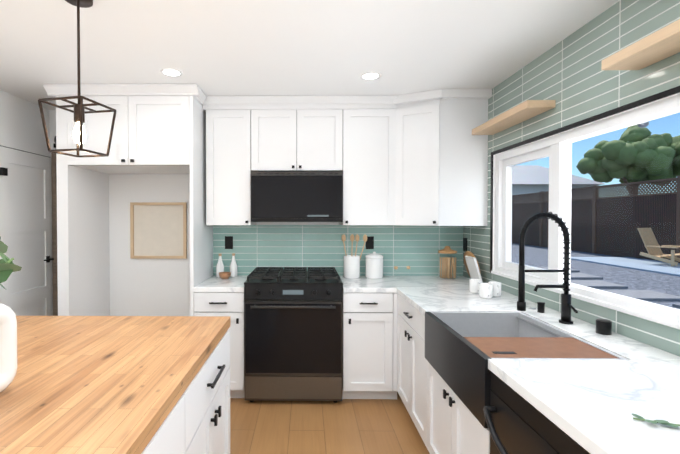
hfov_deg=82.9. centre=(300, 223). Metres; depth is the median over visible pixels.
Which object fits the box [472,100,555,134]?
floating shelf
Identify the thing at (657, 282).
ground
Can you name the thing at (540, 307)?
soap dispenser
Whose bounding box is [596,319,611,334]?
cup
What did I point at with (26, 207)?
door
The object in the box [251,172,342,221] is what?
over-the-range microwave
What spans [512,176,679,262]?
fence
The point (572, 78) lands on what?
wall
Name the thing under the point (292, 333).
range
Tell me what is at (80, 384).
island countertop
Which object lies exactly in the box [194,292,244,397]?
base cabinet
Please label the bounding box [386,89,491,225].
upper cabinet
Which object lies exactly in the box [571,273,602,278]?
stone
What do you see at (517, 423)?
dishwasher
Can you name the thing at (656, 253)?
outdoor chair
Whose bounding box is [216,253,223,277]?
oil bottle
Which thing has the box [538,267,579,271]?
stone
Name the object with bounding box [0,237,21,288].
plant
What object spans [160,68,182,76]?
recessed light
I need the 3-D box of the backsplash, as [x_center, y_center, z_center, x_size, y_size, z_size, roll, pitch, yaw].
[0.347,0.265,3.616,2.358,0.498,0.005,0,1,1]
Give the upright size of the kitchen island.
0.900 m
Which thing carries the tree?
on the ground
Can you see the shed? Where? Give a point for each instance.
(533, 174)
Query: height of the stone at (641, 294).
0.034 m
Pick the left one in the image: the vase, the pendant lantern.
the vase
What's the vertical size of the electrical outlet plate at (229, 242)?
0.120 m
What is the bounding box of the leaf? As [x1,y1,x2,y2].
[632,413,679,426]
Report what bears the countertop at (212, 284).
on the base cabinet at (231, 304)
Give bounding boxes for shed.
[512,165,603,202]
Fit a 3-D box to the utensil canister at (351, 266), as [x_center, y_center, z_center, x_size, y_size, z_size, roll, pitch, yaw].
[0.487,0.296,3.477,0.234,0.398,0.148,0,1,1]
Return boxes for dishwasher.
[483,372,589,453]
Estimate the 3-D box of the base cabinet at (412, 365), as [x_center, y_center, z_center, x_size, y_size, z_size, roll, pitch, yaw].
[1.129,0.989,2.583,0.760,0.880,0.795,0,1,1]
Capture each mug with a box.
[469,279,481,292]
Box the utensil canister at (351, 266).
[342,234,366,278]
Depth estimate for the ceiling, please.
2.23 m
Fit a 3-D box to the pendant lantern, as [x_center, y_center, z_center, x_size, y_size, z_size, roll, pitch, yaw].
[-1.020,-0.684,1.760,0.224,0.729,0.224,0,1,12]
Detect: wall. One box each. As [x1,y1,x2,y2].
[0,90,48,147]
[49,110,338,315]
[463,0,679,356]
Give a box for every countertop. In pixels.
[0,316,230,453]
[194,275,247,291]
[340,276,389,292]
[382,276,679,453]
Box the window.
[490,86,679,328]
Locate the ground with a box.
[512,243,679,308]
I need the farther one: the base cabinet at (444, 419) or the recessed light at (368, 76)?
the recessed light at (368, 76)
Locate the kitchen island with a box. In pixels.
[136,324,230,453]
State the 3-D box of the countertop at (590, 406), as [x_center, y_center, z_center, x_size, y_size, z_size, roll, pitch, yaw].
[1.105,0.536,2.109,0.796,0.040,2.991,0,1,1]
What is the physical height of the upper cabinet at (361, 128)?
1.025 m
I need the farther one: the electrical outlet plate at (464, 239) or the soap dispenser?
the electrical outlet plate at (464, 239)
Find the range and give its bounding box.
[244,267,342,402]
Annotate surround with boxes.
[43,84,212,315]
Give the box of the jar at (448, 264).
[437,246,457,279]
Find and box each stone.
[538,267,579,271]
[570,280,627,288]
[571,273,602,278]
[603,290,679,300]
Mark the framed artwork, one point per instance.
(158, 230)
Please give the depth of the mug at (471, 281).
2.77 m
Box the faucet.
[517,211,577,323]
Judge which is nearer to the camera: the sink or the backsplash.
the sink
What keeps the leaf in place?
on the countertop at (590, 406)
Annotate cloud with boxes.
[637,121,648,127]
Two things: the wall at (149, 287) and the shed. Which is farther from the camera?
the shed
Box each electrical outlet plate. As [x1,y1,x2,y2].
[225,236,232,248]
[366,236,373,248]
[463,238,466,250]
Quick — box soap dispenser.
[537,302,544,312]
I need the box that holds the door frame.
[0,135,50,157]
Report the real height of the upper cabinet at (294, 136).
0.557 m
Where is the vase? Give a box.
[0,303,16,391]
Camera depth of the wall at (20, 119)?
3.29 m
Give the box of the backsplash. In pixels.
[213,225,462,275]
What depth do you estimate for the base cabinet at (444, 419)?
1.89 m
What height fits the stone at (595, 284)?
0.034 m
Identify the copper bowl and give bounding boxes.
[219,272,230,278]
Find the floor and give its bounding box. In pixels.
[230,392,429,453]
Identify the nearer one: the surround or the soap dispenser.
the soap dispenser
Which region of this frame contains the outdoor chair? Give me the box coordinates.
[637,228,679,265]
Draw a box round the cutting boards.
[464,251,482,282]
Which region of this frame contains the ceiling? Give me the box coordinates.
[0,0,618,109]
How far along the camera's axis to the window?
2.27 m
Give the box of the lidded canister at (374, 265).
[365,252,382,278]
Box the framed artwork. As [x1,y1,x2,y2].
[130,202,186,258]
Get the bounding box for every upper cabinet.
[203,101,257,224]
[258,101,333,171]
[334,101,389,224]
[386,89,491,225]
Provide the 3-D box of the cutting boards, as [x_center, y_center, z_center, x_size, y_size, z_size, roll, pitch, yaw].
[1.438,0.366,3.218,0.116,0.262,0.338,0,1,1]
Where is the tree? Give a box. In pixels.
[576,125,679,194]
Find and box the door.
[0,136,57,315]
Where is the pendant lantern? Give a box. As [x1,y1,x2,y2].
[38,0,116,157]
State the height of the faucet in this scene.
0.580 m
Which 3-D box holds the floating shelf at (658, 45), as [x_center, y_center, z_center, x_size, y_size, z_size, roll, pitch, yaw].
[1.408,-0.693,1.311,0.166,0.044,0.764,0,1,1]
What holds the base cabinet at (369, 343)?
on the floor
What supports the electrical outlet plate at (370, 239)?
attached to the backsplash
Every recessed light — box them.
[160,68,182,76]
[360,72,380,80]
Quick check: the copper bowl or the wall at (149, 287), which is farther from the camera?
the wall at (149, 287)
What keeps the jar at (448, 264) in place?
on the countertop at (590, 406)
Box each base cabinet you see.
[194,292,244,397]
[342,293,397,398]
[397,294,428,450]
[429,363,489,453]
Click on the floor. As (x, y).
(365, 426)
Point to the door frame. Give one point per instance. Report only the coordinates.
(11, 143)
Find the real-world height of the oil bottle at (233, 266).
0.218 m
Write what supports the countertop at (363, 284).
on the base cabinet at (369, 343)
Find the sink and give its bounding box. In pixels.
[425,312,627,427]
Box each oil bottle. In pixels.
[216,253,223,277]
[230,253,236,276]
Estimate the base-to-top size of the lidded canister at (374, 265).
0.238 m
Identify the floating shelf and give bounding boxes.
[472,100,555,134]
[601,19,679,69]

